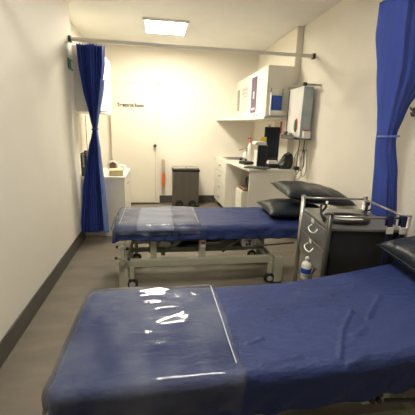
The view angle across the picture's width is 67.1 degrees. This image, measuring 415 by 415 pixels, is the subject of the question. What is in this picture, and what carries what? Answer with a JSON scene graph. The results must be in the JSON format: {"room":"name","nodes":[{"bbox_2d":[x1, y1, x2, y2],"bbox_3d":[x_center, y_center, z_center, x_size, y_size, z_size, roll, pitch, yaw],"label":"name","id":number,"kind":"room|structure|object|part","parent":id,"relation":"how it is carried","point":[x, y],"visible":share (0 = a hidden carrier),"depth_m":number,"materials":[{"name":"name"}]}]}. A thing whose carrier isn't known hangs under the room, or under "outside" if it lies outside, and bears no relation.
{"room":"examination room","nodes":[
{"label":"examination room","id":0,"kind":"room"},
{"bbox_2d":[0,0,81,340],"bbox_3d":[-1.164,-0.146,0.640,0.100,2.900,6.850,0,14,-9],"label":"wall","id":1,"kind":"structure","parent":0,"point":[41,191],"depth_m":2.55,"materials":[{"name":"paint"}]},
{"bbox_2d":[0,230,85,367],"bbox_3d":[-1.150,1.183,0.984,0.012,0.155,6.850,0,14,-9],"label":"baseboard","id":2,"kind":"structure","parent":1,"relation":"attached to","point":[10,339],"depth_m":2.51,"materials":[{"name":"plastic"}]},
{"bbox_2d":[67,57,72,70],"bbox_3d":[-1.581,-1.651,3.608,0.012,0.110,0.200,0,14,-9],"label":"exit sign","id":3,"kind":"object","parent":1,"relation":"attached to","point":[69,61],"visible":1,"depth_m":3.60,"materials":[{"name":"green plastic"}]},
{"bbox_2d":[68,35,315,59],"bbox_3d":[-0.103,-1.934,3.800,2.998,0.065,0.060,0,14,-9],"label":"rail","id":4,"kind":"object","parent":1,"relation":"attached to","point":[70,39],"visible":1,"depth_m":3.77,"materials":[{"name":"painted metal"},{"name":"dark grey plastic"}]},
{"bbox_2d":[76,43,108,233],"bbox_3d":[-1.437,-0.778,3.889,0.406,2.280,0.118,0,14,-9],"label":"privacy curtain","id":5,"kind":"object","parent":4,"relation":"hanging from","point":[91,57],"visible":1,"depth_m":3.89,"materials":[{"name":"blue fabric"}]},
{"bbox_2d":[70,21,91,167],"bbox_3d":[-1.978,-1.229,4.829,0.200,2.900,2.150,0,14,-9],"label":"wall","id":6,"kind":"structure","parent":0,"point":[81,128],"depth_m":4.97,"materials":[{"name":"paint"}]},
{"bbox_2d":[80,150,87,175],"bbox_3d":[-1.618,-0.596,4.208,0.110,0.320,0.220,0,14,-9],"label":"magazine rack","id":7,"kind":"object","parent":6,"relation":"attached to","point":[82,167],"visible":0.29,"depth_m":4.12,"materials":[{"name":"grey plastic"}]},
{"bbox_2d":[82,154,84,166],"bbox_3d":[-1.648,-0.585,4.206,0.024,0.270,0.180,0,14,-9],"label":"magazine","id":8,"kind":"object","parent":7,"relation":"in","point":[83,160],"visible":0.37,"depth_m":4.11,"materials":[{"name":"grey paper"}]},
{"bbox_2d":[84,152,86,166],"bbox_3d":[-1.618,-0.595,4.208,0.024,0.290,0.180,0,14,-9],"label":"magazine","id":9,"kind":"object","parent":7,"relation":"in","point":[85,154],"visible":0.24,"depth_m":4.11,"materials":[{"name":"grey paper"}]},
{"bbox_2d":[72,45,111,114],"bbox_3d":[-1.607,-1.693,4.314,0.578,0.765,1.020,0,14,-9],"label":"upper cabinet","id":10,"kind":"object","parent":6,"relation":"attached to","point":[81,106],"visible":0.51,"depth_m":3.93,"materials":[{"name":"beige laminate"}]},
{"bbox_3d":[-1.385,-1.636,4.114,0.017,0.765,0.498,0,14,-9],"label":"door","id":11,"kind":"part","parent":10,"relation":"part of","materials":[{"name":"beige laminate"}]},
{"bbox_3d":[-1.460,-1.759,4.592,0.017,0.765,0.496,0,14,-9],"label":"door","id":12,"kind":"part","parent":10,"relation":"part of","materials":[{"name":"beige laminate"}]},
{"bbox_2d":[88,43,257,202],"bbox_3d":[-0.568,-1.518,6.153,3.400,2.900,0.100,0,14,-9],"label":"wall","id":13,"kind":"structure","parent":0,"point":[197,88],"depth_m":6.02,"materials":[{"name":"paint"}]},
{"bbox_2d":[111,78,158,202],"bbox_3d":[-1.376,-1.218,5.966,0.900,2.300,0.160,0,14,-9],"label":"door","id":14,"kind":"structure","parent":13,"relation":"in","point":[134,130],"depth_m":5.90,"materials":[{"name":"paint"}]},
{"bbox_2d":[116,103,144,107],"bbox_3d":[-1.415,-1.885,5.762,0.520,0.070,0.008,0,14,-9],"label":"door sign","id":15,"kind":"object","parent":14,"relation":"attached to","point":[117,104],"visible":1,"depth_m":5.76,"materials":[{"name":"plastic"}]},
{"bbox_2d":[162,159,164,185],"bbox_3d":[-0.875,-0.689,6.200,0.065,0.530,0.095,0,14,-9],"label":"sharps container","id":16,"kind":"object","parent":13,"relation":"attached to","point":[163,160],"visible":1,"depth_m":6.16,"materials":[{"name":"orange plastic"}]},
{"bbox_2d":[160,195,214,202],"bbox_3d":[-0.408,-0.176,6.465,1.150,0.155,0.012,0,14,-9],"label":"baseboard","id":17,"kind":"structure","parent":13,"relation":"attached to","point":[163,198],"depth_m":6.50,"materials":[{"name":"plastic"}]},
{"bbox_2d":[68,0,341,54],"bbox_3d":[0.159,-1.864,1.478,3.400,0.100,9.100,0,14,-9],"label":"ceiling","id":18,"kind":"structure","parent":0,"point":[234,24],"depth_m":4.12,"materials":[{"name":"white paint"}]},
{"bbox_2d":[143,17,188,35],"bbox_3d":[-0.596,-2.574,4.467,0.620,0.029,0.620,0,14,-9],"label":"recessed light","id":19,"kind":"object","parent":18,"relation":"in","point":[151,25],"visible":1,"depth_m":4.41,"materials":[{"name":"white plastic"}]},
{"bbox_2d":[0,202,414,414],"bbox_3d":[0.068,1.044,2.212,3.400,0.100,9.100,0,14,-9],"label":"floor","id":20,"kind":"structure","parent":0,"point":[24,374],"depth_m":2.98,"materials":[{"name":"laminate"}]},
{"bbox_2d":[80,168,130,235],"bbox_3d":[-1.558,-0.112,4.666,0.758,0.838,0.940,0,14,-9],"label":"base cabinet","id":21,"kind":"object","parent":20,"relation":"on","point":[118,189],"visible":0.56,"depth_m":4.26,"materials":[{"name":"beige laminate"}]},
{"bbox_2d":[107,160,118,169],"bbox_3d":[-1.379,-0.602,4.558,0.168,0.168,0.060,0,14,-9],"label":"tape roll","id":22,"kind":"object","parent":21,"relation":"on","point":[111,164],"visible":0.68,"depth_m":4.53,"materials":[{"name":"white plastic"}]},
{"bbox_2d":[109,168,122,175],"bbox_3d":[-1.262,-0.491,4.333,0.180,0.075,0.220,-2,15,-16],"label":"carton","id":23,"kind":"object","parent":21,"relation":"on","point":[112,171],"visible":1,"depth_m":4.24,"materials":[{"name":"yellow cardboard"}]},
{"bbox_2d":[119,164,126,170],"bbox_3d":[-1.302,-0.605,4.716,0.175,0.095,0.164,0,14,-9],"label":"crumpled bag","id":24,"kind":"object","parent":21,"relation":"on","point":[124,166],"visible":0.46,"depth_m":4.67,"materials":[{"name":"white plastic"}]},
{"bbox_3d":[-1.169,-0.085,4.498,0.017,0.695,0.440,0,14,-9],"label":"door","id":25,"kind":"part","parent":21,"relation":"part of","materials":[{"name":"beige laminate"}]},
{"bbox_3d":[-1.237,-0.196,4.929,0.017,0.695,0.440,0,14,-9],"label":"door","id":26,"kind":"part","parent":21,"relation":"part of","materials":[{"name":"beige laminate"}]},
{"bbox_2d":[172,166,199,207],"bbox_3d":[-0.435,-0.408,6.136,0.524,0.771,0.380,0,14,-9],"label":"pedal bin","id":27,"kind":"object","parent":20,"relation":"on","point":[185,179],"visible":0.94,"depth_m":6.00,"materials":[{"name":"metal"}]},
{"bbox_3d":[-0.553,-0.770,6.045,0.244,0.032,0.310,0,14,-9],"label":"lid","id":28,"kind":"part","parent":27,"relation":"part of","materials":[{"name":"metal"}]},
{"bbox_3d":[-0.300,-0.772,6.084,0.244,0.032,0.310,0,14,-9],"label":"lid","id":29,"kind":"part","parent":27,"relation":"part of","materials":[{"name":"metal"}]},
{"bbox_2d":[115,238,293,289],"bbox_3d":[0.154,0.400,3.321,2.108,0.610,0.734,0,14,-9],"label":"couch","id":30,"kind":"object","parent":20,"relation":"on","point":[129,259],"visible":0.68,"depth_m":3.05,"materials":[{"name":"beige metal"}]},
{"bbox_3d":[-0.788,0.631,2.957,0.085,0.277,0.080,0,14,-9],"label":"leg","id":31,"kind":"part","parent":30,"relation":"part of","materials":[{"name":"beige metal"}]},
{"bbox_3d":[-0.826,0.445,3.206,0.050,0.050,0.660,0,14,-9],"label":"cross rail","id":32,"kind":"part","parent":30,"relation":"part of","materials":[{"name":"beige metal"}]},
{"bbox_3d":[-0.876,0.488,3.513,0.085,0.277,0.080,0,14,-9],"label":"leg","id":33,"kind":"part","parent":30,"relation":"part of","materials":[{"name":"beige metal"}]},
{"bbox_3d":[-0.156,0.364,3.610,1.400,0.070,0.050,0,14,-9],"label":"rail","id":34,"kind":"part","parent":30,"relation":"part of","materials":[{"name":"beige metal"}]},
{"bbox_3d":[-0.303,0.351,3.030,0.290,0.219,0.036,0,14,-9],"label":"lift arm","id":35,"kind":"part","parent":30,"relation":"part of","materials":[{"name":"grey metal"}]},
{"bbox_3d":[-0.063,0.514,3.026,1.400,0.070,0.050,0,14,-9],"label":"rail","id":36,"kind":"part","parent":30,"relation":"part of","materials":[{"name":"beige metal"}]},
{"bbox_2d":[112,207,298,243],"bbox_3d":[0.098,0.149,3.275,2.050,0.169,0.747,0,14,-9],"label":"sheet","id":37,"kind":"object","parent":30,"relation":"on","point":[227,223],"depth_m":2.99,"materials":[{"name":"blue fabric"}]},
{"bbox_2d":[110,206,197,230],"bbox_3d":[-0.505,0.115,3.172,0.853,0.105,0.777,0,14,-9],"label":"plastic cover","id":38,"kind":"object","parent":37,"relation":"on","point":[115,219],"visible":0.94,"depth_m":3.47,"materials":[{"name":"clear plastic"}]},
{"bbox_3d":[-0.522,0.101,3.165,0.346,0.058,0.747,0,14,-9],"label":"paper strip","id":39,"kind":"part","parent":37,"relation":"part of","materials":[{"name":"white paper"}]},
{"bbox_2d":[257,198,319,216],"bbox_3d":[0.896,-0.004,3.337,0.625,0.149,0.546,0,14,-6],"label":"pillow","id":40,"kind":"object","parent":37,"relation":"on","point":[279,207],"visible":0.7,"depth_m":3.17,"materials":[{"name":"black leather"}]},
{"bbox_2d":[271,181,356,205],"bbox_3d":[1.098,-0.158,3.330,0.723,0.209,0.585,0,14,-6],"label":"pillow","id":41,"kind":"object","parent":40,"relation":"on","point":[294,190],"visible":0.9,"depth_m":3.12,"materials":[{"name":"black leather"}]},
{"bbox_3d":[0.275,0.344,3.119,0.280,0.213,0.036,0,14,-9],"label":"lift arm","id":42,"kind":"part","parent":30,"relation":"part of","materials":[{"name":"grey metal"}]},
{"bbox_3d":[0.621,0.476,3.746,0.085,0.277,0.080,0,14,-9],"label":"leg","id":43,"kind":"part","parent":30,"relation":"part of","materials":[{"name":"beige metal"}]},
{"bbox_3d":[0.587,0.434,3.427,0.050,0.050,0.560,0,14,-9],"label":"cross rail","id":44,"kind":"part","parent":30,"relation":"part of","materials":[{"name":"beige metal"}]},
{"bbox_3d":[0.709,0.619,3.191,0.085,0.277,0.080,0,14,-9],"label":"leg","id":45,"kind":"part","parent":30,"relation":"part of","materials":[{"name":"beige metal"}]},
{"bbox_2d":[214,159,248,206],"bbox_3d":[0.581,-0.446,6.093,0.765,0.916,0.870,0,14,-9],"label":"drawer unit","id":46,"kind":"object","parent":20,"relation":"on","point":[228,177],"visible":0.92,"depth_m":5.67,"materials":[{"name":"beige laminate"}]},
{"bbox_3d":[0.230,-0.197,6.104,0.019,0.194,0.856,-1,14,-11],"label":"drawer","id":47,"kind":"part","parent":46,"relation":"part of","materials":[{"name":"beige laminate"}]},
{"bbox_3d":[0.236,-0.394,6.055,0.019,0.194,0.856,-1,14,-11],"label":"drawer","id":48,"kind":"part","parent":46,"relation":"part of","materials":[{"name":"beige laminate"}]},
{"bbox_3d":[0.243,-0.591,6.005,0.019,0.194,0.856,-1,14,-11],"label":"drawer","id":49,"kind":"part","parent":46,"relation":"part of","materials":[{"name":"beige laminate"}]},
{"bbox_3d":[0.249,-0.787,5.955,0.019,0.194,0.856,-1,14,-11],"label":"drawer","id":50,"kind":"part","parent":46,"relation":"part of","materials":[{"name":"beige laminate"}]},
{"bbox_2d":[215,157,295,171],"bbox_3d":[0.733,-0.776,5.468,0.767,0.035,2.009,-1,14,-12],"label":"countertop","id":51,"kind":"structure","parent":46,"relation":"on","point":[232,162],"depth_m":4.74,"materials":[{"name":"laminate"}]},
{"bbox_2d":[223,148,247,159],"bbox_3d":[0.571,-1.042,6.017,0.480,0.200,0.540,0,14,-9],"label":"sink","id":52,"kind":"object","parent":51,"relation":"in","point":[227,158],"visible":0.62,"depth_m":6.00,"materials":[{"name":"metal"}]},
{"bbox_2d":[239,158,253,164],"bbox_3d":[0.634,-0.759,5.107,0.180,0.102,0.203,-5,16,-25],"label":"desk telephone","id":53,"kind":"object","parent":51,"relation":"on","point":[245,162],"visible":1,"depth_m":5.05,"materials":[{"name":"black plastic"}]},
{"bbox_2d":[247,138,252,160],"bbox_3d":[0.724,-0.981,5.348,0.085,0.420,0.080,10,16,30],"label":"pump bottle","id":54,"kind":"object","parent":51,"relation":"on","point":[249,154],"visible":0.89,"depth_m":5.32,"materials":[{"name":"white plastic"}]},
{"bbox_2d":[254,150,256,160],"bbox_3d":[0.920,-0.924,5.601,0.120,0.200,0.180,-1,14,-12],"label":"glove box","id":55,"kind":"object","parent":51,"relation":"on","point":[255,151],"visible":0.26,"depth_m":5.60,"materials":[{"name":"white cardboard"}]},
{"bbox_2d":[244,165,270,169],"bbox_3d":[0.734,-0.587,4.603,0.340,0.020,0.220,10,16,28],"label":"keyboard","id":56,"kind":"object","parent":51,"relation":"on","point":[249,166],"visible":1,"depth_m":4.54,"materials":[{"name":"grey plastic"}]},
{"bbox_2d":[256,145,267,166],"bbox_3d":[0.837,-0.802,4.839,0.150,0.330,0.212,3,14,7],"label":"computer tower","id":57,"kind":"object","parent":51,"relation":"on","point":[261,158],"visible":0.86,"depth_m":4.74,"materials":[{"name":"grey plastic"}]},
{"bbox_2d":[252,141,266,144],"bbox_3d":[0.799,-0.996,4.832,0.165,0.044,0.200,0,14,-9],"label":"cardboard box","id":58,"kind":"object","parent":57,"relation":"on","point":[253,142],"visible":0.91,"depth_m":4.74,"materials":[{"name":"white cardboard"}]},
{"bbox_2d":[260,137,266,141],"bbox_3d":[0.866,-1.055,4.838,0.100,0.070,0.006,-2,15,-14],"label":"note card","id":59,"kind":"object","parent":58,"relation":"on","point":[263,139],"visible":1,"depth_m":4.84,"materials":[{"name":"yellow paper"}]},
{"bbox_2d":[265,163,276,167],"bbox_3d":[0.958,-0.630,4.711,0.145,0.064,0.130,-1,14,-12],"label":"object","id":60,"kind":"object","parent":51,"relation":"on","point":[266,164],"visible":0.68,"depth_m":4.65,"materials":[{"name":"black plastic"}]},
{"bbox_2d":[267,160,276,163],"bbox_3d":[0.960,-0.678,4.664,0.135,0.050,0.052,-1,14,-12],"label":"paper stack","id":61,"kind":"object","parent":60,"relation":"on","point":[268,161],"visible":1,"depth_m":4.64,"materials":[{"name":"white paper"}]},
{"bbox_2d":[264,127,279,161],"bbox_3d":[1.035,-0.990,5.057,0.260,0.600,0.180,2,14,1],"label":"computer monitor","id":62,"kind":"object","parent":51,"relation":"on","point":[272,134],"visible":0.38,"depth_m":5.00,"materials":[{"name":"black plastic"}]},
{"bbox_2d":[277,152,292,168],"bbox_3d":[1.154,-0.699,4.646,0.244,0.241,0.169,0,14,-9],"label":"shoulder bag","id":63,"kind":"object","parent":51,"relation":"on","point":[286,162],"visible":0.99,"depth_m":4.60,"materials":[{"name":"black leather"}]},
{"bbox_2d":[235,187,247,206],"bbox_3d":[0.769,-0.069,5.483,0.488,0.500,0.400,0,14,-9],"label":"pedestal","id":64,"kind":"object","parent":20,"relation":"on","point":[241,197],"visible":0.33,"depth_m":5.27,"materials":[{"name":"white plastic"}]},
{"bbox_3d":[0.540,-0.193,5.415,0.016,0.220,0.390,0,14,-9],"label":"drawer","id":65,"kind":"part","parent":64,"relation":"part of","materials":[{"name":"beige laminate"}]},
{"bbox_2d":[238,185,247,190],"bbox_3d":[0.791,-0.334,5.419,0.440,0.043,0.360,0,14,-9],"label":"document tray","id":66,"kind":"object","parent":64,"relation":"on","point":[242,187],"visible":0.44,"depth_m":5.35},
{"bbox_2d":[245,176,248,185],"bbox_3d":[0.840,-0.441,5.394,0.330,0.172,0.310,0,14,-9],"label":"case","id":67,"kind":"object","parent":66,"relation":"on","point":[247,177],"visible":0.24,"depth_m":5.37,"materials":[{"name":"black plastic"}]},
{"bbox_2d":[247,172,294,206],"bbox_3d":[0.938,-0.082,4.695,0.692,0.916,0.025,0,14,-9],"label":"end panel","id":68,"kind":"object","parent":20,"relation":"on","point":[260,188],"visible":0.26,"depth_m":4.61,"materials":[{"name":"beige laminate"}]},
{"bbox_2d":[259,393,414,414],"bbox_3d":[0.457,0.772,1.580,2.104,0.760,0.734,0,14,-9],"label":"couch","id":69,"kind":"object","parent":20,"relation":"on","point":[403,405],"visible":0.03,"depth_m":1.39,"materials":[{"name":"beige metal"}]},
{"bbox_2d":[47,262,414,414],"bbox_3d":[0.403,0.562,1.533,2.048,0.346,0.727,0,14,-9],"label":"sheet","id":70,"kind":"object","parent":69,"relation":"on","point":[320,342],"visible":1,"depth_m":1.28,"materials":[{"name":"blue fabric"}]},
{"bbox_2d":[41,284,236,414],"bbox_3d":[-0.261,0.600,1.437,0.733,0.183,0.751,0,14,-9],"label":"plastic cover","id":71,"kind":"object","parent":70,"relation":"on","point":[50,380],"visible":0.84,"depth_m":1.45,"materials":[{"name":"clear plastic"}]},
{"bbox_2d":[376,236,414,273],"bbox_3d":[1.341,0.285,1.633,0.559,0.213,0.669,1,14,-2],"label":"pillow","id":72,"kind":"object","parent":70,"relation":"on","point":[402,250],"visible":1,"depth_m":1.77,"materials":[{"name":"black leather"}]},
{"bbox_3d":[0.709,0.798,1.300,0.024,0.024,0.018,0,14,-9],"label":"knob","id":73,"kind":"part","parent":69,"relation":"part of","materials":[{"name":"black plastic"}]},
{"bbox_3d":[0.239,0.958,1.303,1.400,0.070,0.050,0,14,-9],"label":"rail","id":74,"kind":"part","parent":69,"relation":"part of","materials":[{"name":"beige metal"}]},
{"bbox_3d":[0.890,0.878,1.704,0.050,0.050,0.560,0,14,-9],"label":"cross rail","id":75,"kind":"part","parent":69,"relation":"part of","materials":[{"name":"beige metal"}]},
{"bbox_2d":[293,194,412,280],"bbox_3d":[0.996,0.461,2.367,0.629,1.010,0.586,2,14,-1],"label":"trolley","id":76,"kind":"object","parent":20,"relation":"on","point":[332,248],"visible":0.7,"depth_m":2.07,"materials":[{"name":"grey metal"}]},
{"bbox_3d":[0.759,0.334,2.616,0.037,0.900,0.036,2,14,-1],"label":"post","id":77,"kind":"part","parent":76,"relation":"part of","materials":[{"name":"metal"}]},
{"bbox_2d":[300,256,311,279],"bbox_3d":[0.719,0.439,2.279,0.071,0.175,0.071,0,14,-9],"label":"spray bottle","id":78,"kind":"object","parent":76,"relation":"on","point":[306,265],"visible":0.98,"depth_m":2.26,"materials":[{"name":"white plastic"}]},
{"bbox_3d":[0.768,0.312,2.327,0.017,0.165,0.480,2,14,-1],"label":"drawer","id":79,"kind":"part","parent":76,"relation":"part of","materials":[{"name":"grey metal"}]},
{"bbox_3d":[0.772,0.159,2.288,0.017,0.140,0.480,2,14,-1],"label":"drawer","id":80,"kind":"part","parent":76,"relation":"part of","materials":[{"name":"grey metal"}]},
{"bbox_2d":[319,203,326,221],"bbox_3d":[0.805,0.025,2.178,0.050,0.114,0.183,7,15,20],"label":"tube","id":81,"kind":"object","parent":76,"relation":"on","point":[321,204],"visible":1,"depth_m":2.14,"materials":[{"name":"black plastic"}]},
{"bbox_3d":[0.766,0.469,2.083,0.037,0.900,0.036,2,14,-1],"label":"post","id":82,"kind":"part","parent":76,"relation":"part of","materials":[{"name":"grey metal"}]},
{"bbox_3d":[1.022,-0.071,2.517,0.500,0.015,0.016,2,14,-1],"label":"guard rail","id":83,"kind":"part","parent":76,"relation":"part of","materials":[{"name":"metal"}]},
{"bbox_2d":[323,212,369,224],"bbox_3d":[0.965,0.075,2.177,0.300,0.033,0.230,1,14,-4],"label":"tray","id":84,"kind":"object","parent":76,"relation":"on","point":[347,221],"visible":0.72,"depth_m":2.10,"materials":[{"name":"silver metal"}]},
{"bbox_2d":[304,208,399,232],"bbox_3d":[1.022,0.083,2.272,0.490,0.019,0.540,2,14,-1],"label":"shelf","id":85,"kind":"object","parent":76,"relation":"attached to","point":[375,225],"depth_m":2.10,"materials":[{"name":"silver metal"}]},
{"bbox_3d":[1.259,0.347,2.626,0.037,0.900,0.036,2,14,-1],"label":"post","id":86,"kind":"part","parent":76,"relation":"part of","materials":[{"name":"metal"}]},
{"bbox_2d":[361,202,371,215],"bbox_3d":[1.154,0.016,2.278,0.070,0.114,0.070,13,18,38],"label":"stand","id":87,"kind":"object","parent":76,"relation":"on","point":[366,210],"visible":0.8,"depth_m":2.27,"materials":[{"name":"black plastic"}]},
{"bbox_3d":[1.029,0.063,1.984,0.500,0.015,0.016,2,14,-1],"label":"guard rail","id":88,"kind":"part","parent":76,"relation":"part of","materials":[{"name":"metal"}]},
{"bbox_3d":[1.275,0.003,2.255,0.016,0.015,0.550,2,14,-1],"label":"guard rail","id":89,"kind":"part","parent":76,"relation":"part of","materials":[{"name":"metal"}]},
{"bbox_2d":[380,215,393,265],"bbox_3d":[1.152,0.271,2.034,0.044,0.450,0.042,2,14,-1],"label":"strap","id":90,"kind":"object","parent":76,"relation":"hanging from","point":[388,222],"visible":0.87,"depth_m":2.00,"materials":[{"name":"blue fabric"}]},
{"bbox_2d":[394,215,407,262],"bbox_3d":[1.237,0.274,2.035,0.044,0.450,0.042,2,14,-1],"label":"strap","id":91,"kind":"object","parent":76,"relation":"hanging from","point":[402,223],"visible":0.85,"depth_m":1.98,"materials":[{"name":"blue fabric"}]},
{"bbox_3d":[1.266,0.482,2.092,0.037,0.900,0.036,2,14,-1],"label":"post","id":92,"kind":"part","parent":76,"relation":"part of","materials":[{"name":"metal"}]},
{"bbox_2d":[252,26,303,162],"bbox_3d":[1.110,-1.300,5.498,0.090,2.900,1.770,0,14,-9],"label":"wall","id":93,"kind":"structure","parent":0,"point":[292,42],"depth_m":4.82,"materials":[{"name":"paint"}]},
{"bbox_2d":[236,76,249,117],"bbox_3d":[0.817,-1.975,5.732,0.403,0.685,0.896,0,14,-9],"label":"upper cabinet","id":94,"kind":"object","parent":93,"relation":"attached to","point":[245,82],"visible":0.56,"depth_m":5.74,"materials":[{"name":"beige laminate"}]},
{"bbox_2d":[237,90,239,110],"bbox_3d":[0.590,-2.030,5.954,0.003,0.380,0.180,0,14,-9],"label":"notice","id":95,"kind":"object","parent":94,"relation":"attached to","point":[238,98],"visible":1,"depth_m":5.95,"materials":[{"name":"white paper"}]},
{"bbox_3d":[0.608,-2.027,5.920,0.019,0.683,0.444,0,14,-9],"label":"door","id":96,"kind":"part","parent":94,"relation":"part of","materials":[{"name":"beige laminate"}]},
{"bbox_2d":[241,85,248,112],"bbox_3d":[0.656,-1.907,5.536,0.003,0.430,0.420,0,14,-9],"label":"notice","id":97,"kind":"object","parent":94,"relation":"attached to","point":[244,103],"visible":1,"depth_m":5.54,"materials":[{"name":"white paper"}]},
{"bbox_3d":[0.676,-1.917,5.491,0.019,0.683,0.444,0,14,-9],"label":"door","id":98,"kind":"part","parent":94,"relation":"part of","materials":[{"name":"beige laminate"}]},
{"bbox_2d":[216,117,286,121],"bbox_3d":[0.689,-1.507,5.355,0.776,0.035,1.807,0,14,-9],"label":"shelf","id":99,"kind":"object","parent":93,"relation":"attached to","point":[247,119],"visible":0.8,"depth_m":4.98,"materials":[{"name":"beige laminate"}]},
{"bbox_2d":[248,65,294,116],"bbox_3d":[0.953,-1.753,4.870,0.403,0.685,0.898,0,14,-9],"label":"upper cabinet","id":100,"kind":"object","parent":93,"relation":"attached to","point":[276,77],"visible":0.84,"depth_m":4.44,"materials":[{"name":"beige laminate"}]},
{"bbox_3d":[0.744,-1.806,5.057,0.019,0.683,0.445,0,14,-9],"label":"door","id":101,"kind":"part","parent":100,"relation":"part of","materials":[{"name":"beige laminate"}]},
{"bbox_2d":[250,76,257,112],"bbox_3d":[0.739,-1.797,5.008,0.003,0.540,0.290,0,14,-9],"label":"notice","id":102,"kind":"object","parent":100,"relation":"attached to","point":[254,80],"visible":1,"depth_m":5.01,"materials":[{"name":"purple paper"}]},
{"bbox_2d":[258,83,264,106],"bbox_3d":[0.798,-1.661,4.640,0.003,0.320,0.260,0,14,-9],"label":"notice","id":103,"kind":"object","parent":100,"relation":"attached to","point":[262,86],"visible":1,"depth_m":4.63,"materials":[{"name":"white paper"}]},
{"bbox_3d":[0.812,-1.695,4.628,0.019,0.683,0.445,0,14,-9],"label":"door","id":104,"kind":"part","parent":100,"relation":"part of","materials":[{"name":"beige laminate"}]},
{"bbox_2d":[269,88,283,115],"bbox_3d":[0.980,-1.498,4.439,0.190,0.366,0.054,0,14,-9],"label":"holder","id":105,"kind":"object","parent":100,"relation":"attached to","point":[271,112],"visible":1,"depth_m":4.44,"materials":[{"name":"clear plastic"}]},
{"bbox_2d":[271,95,281,110],"bbox_3d":[0.979,-1.454,4.450,0.140,0.258,0.033,0,14,-9],"label":"pad","id":106,"kind":"object","parent":105,"relation":"in","point":[276,103],"visible":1,"depth_m":4.43,"materials":[{"name":"blue plastic"}]},
{"bbox_2d":[291,0,414,236],"bbox_3d":[1.744,-0.423,2.099,0.100,2.900,8.900,0,14,-9],"label":"wall","id":107,"kind":"structure","parent":0,"point":[343,127],"depth_m":3.34,"materials":[{"name":"paint"}]},
{"bbox_2d":[281,82,321,139],"bbox_3d":[1.235,-1.272,4.197,0.255,0.700,0.593,0,14,-9],"label":"board","id":108,"kind":"object","parent":107,"relation":"attached to","point":[300,103],"visible":0.99,"depth_m":4.07,"materials":[{"name":"white plastic"}]},
{"bbox_3d":[1.136,-1.327,4.432,0.005,0.615,0.015,0,14,-9],"label":"edge trim","id":109,"kind":"part","parent":108,"relation":"part of","materials":[{"name":"grey plastic"}]},
{"bbox_2d":[293,119,297,131],"bbox_3d":[1.172,-1.094,4.178,0.014,0.180,0.098,0,14,-9],"label":"magnet","id":110,"kind":"object","parent":108,"relation":"attached to","point":[295,121],"visible":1,"depth_m":4.16,"materials":[{"name":"green plastic"}]},
{"bbox_2d":[281,134,310,139],"bbox_3d":[1.214,-0.974,4.329,0.249,0.055,0.440,0,14,-9],"label":"tray","id":111,"kind":"object","parent":108,"relation":"on","point":[292,136],"depth_m":4.14,"materials":[{"name":"grey plastic"}]},
{"bbox_2d":[293,140,299,169],"bbox_3d":[1.184,-0.689,4.115,0.060,0.395,0.060,0,14,-9],"label":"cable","id":112,"kind":"object","parent":108,"relation":"hanging from","point":[296,167],"visible":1,"depth_m":4.13,"materials":[{"name":"black plastic"}]},
{"bbox_2d":[293,145,300,174],"bbox_3d":[1.206,-0.666,4.198,0.030,0.467,0.172,-3,15,-18],"label":"cable","id":113,"kind":"object","parent":108,"relation":"hanging from","point":[299,145],"visible":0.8,"depth_m":4.17,"materials":[{"name":"grey plastic"}]},
{"bbox_2d":[296,140,302,179],"bbox_3d":[1.241,-0.632,4.212,0.026,0.537,0.141,-3,15,-19],"label":"cable","id":114,"kind":"object","parent":108,"relation":"hanging from","point":[301,151],"visible":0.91,"depth_m":4.17,"materials":[{"name":"grey plastic"}]},
{"bbox_2d":[300,140,304,170],"bbox_3d":[1.278,-0.690,4.202,0.024,0.417,0.090,-5,16,-25],"label":"cable","id":115,"kind":"object","parent":108,"relation":"hanging from","point":[304,140],"visible":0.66,"depth_m":4.18,"materials":[{"name":"grey plastic"}]},
{"bbox_2d":[301,140,307,176],"bbox_3d":[1.311,-0.652,4.218,0.025,0.497,0.121,-4,15,-21],"label":"cable","id":116,"kind":"object","parent":108,"relation":"hanging from","point":[306,140],"visible":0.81,"depth_m":4.18,"materials":[{"name":"grey plastic"}]},
{"bbox_2d":[301,130,310,138],"bbox_3d":[1.281,-0.951,4.063,0.100,0.105,0.060,0,14,-9],"label":"box","id":117,"kind":"object","parent":108,"relation":"attached to","point":[306,133],"visible":1,"depth_m":4.04,"materials":[{"name":"white plastic"}]},
{"bbox_3d":[1.275,-1.207,4.023,0.136,0.650,0.007,0,14,-9],"label":"panel","id":118,"kind":"part","parent":108,"relation":"part of","materials":[{"name":"grey metal"}]},
{"bbox_3d":[1.313,-1.526,3.892,0.200,0.043,0.028,6,15,16],"label":"arm","id":119,"kind":"part","parent":108,"relation":"part of","materials":[{"name":"metal"}]},
{"bbox_2d":[410,107,414,116],"bbox_3d":[1.603,-0.748,2.443,0.065,0.073,0.080,0,14,-9],"label":"coat hook","id":120,"kind":"object","parent":107,"relation":"attached to","point":[412,113],"visible":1,"depth_m":2.44,"materials":[{"name":"grey metal"}]},
{"bbox_3d":[0.190,-1.459,1.953,2.998,0.065,0.060,0,14,-9],"label":"rail","id":121,"kind":"object","parent":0,"visible":0},
{"bbox_2d":[370,0,414,224],"bbox_3d":[1.414,-0.324,2.443,0.439,2.280,0.235,0,14,-9],"label":"privacy curtain","id":122,"kind":"object","parent":121,"relation":"hanging from","point":[395,29],"visible":0.68,"depth_m":2.27,"materials":[{"name":"blue fabric"}]}
]}

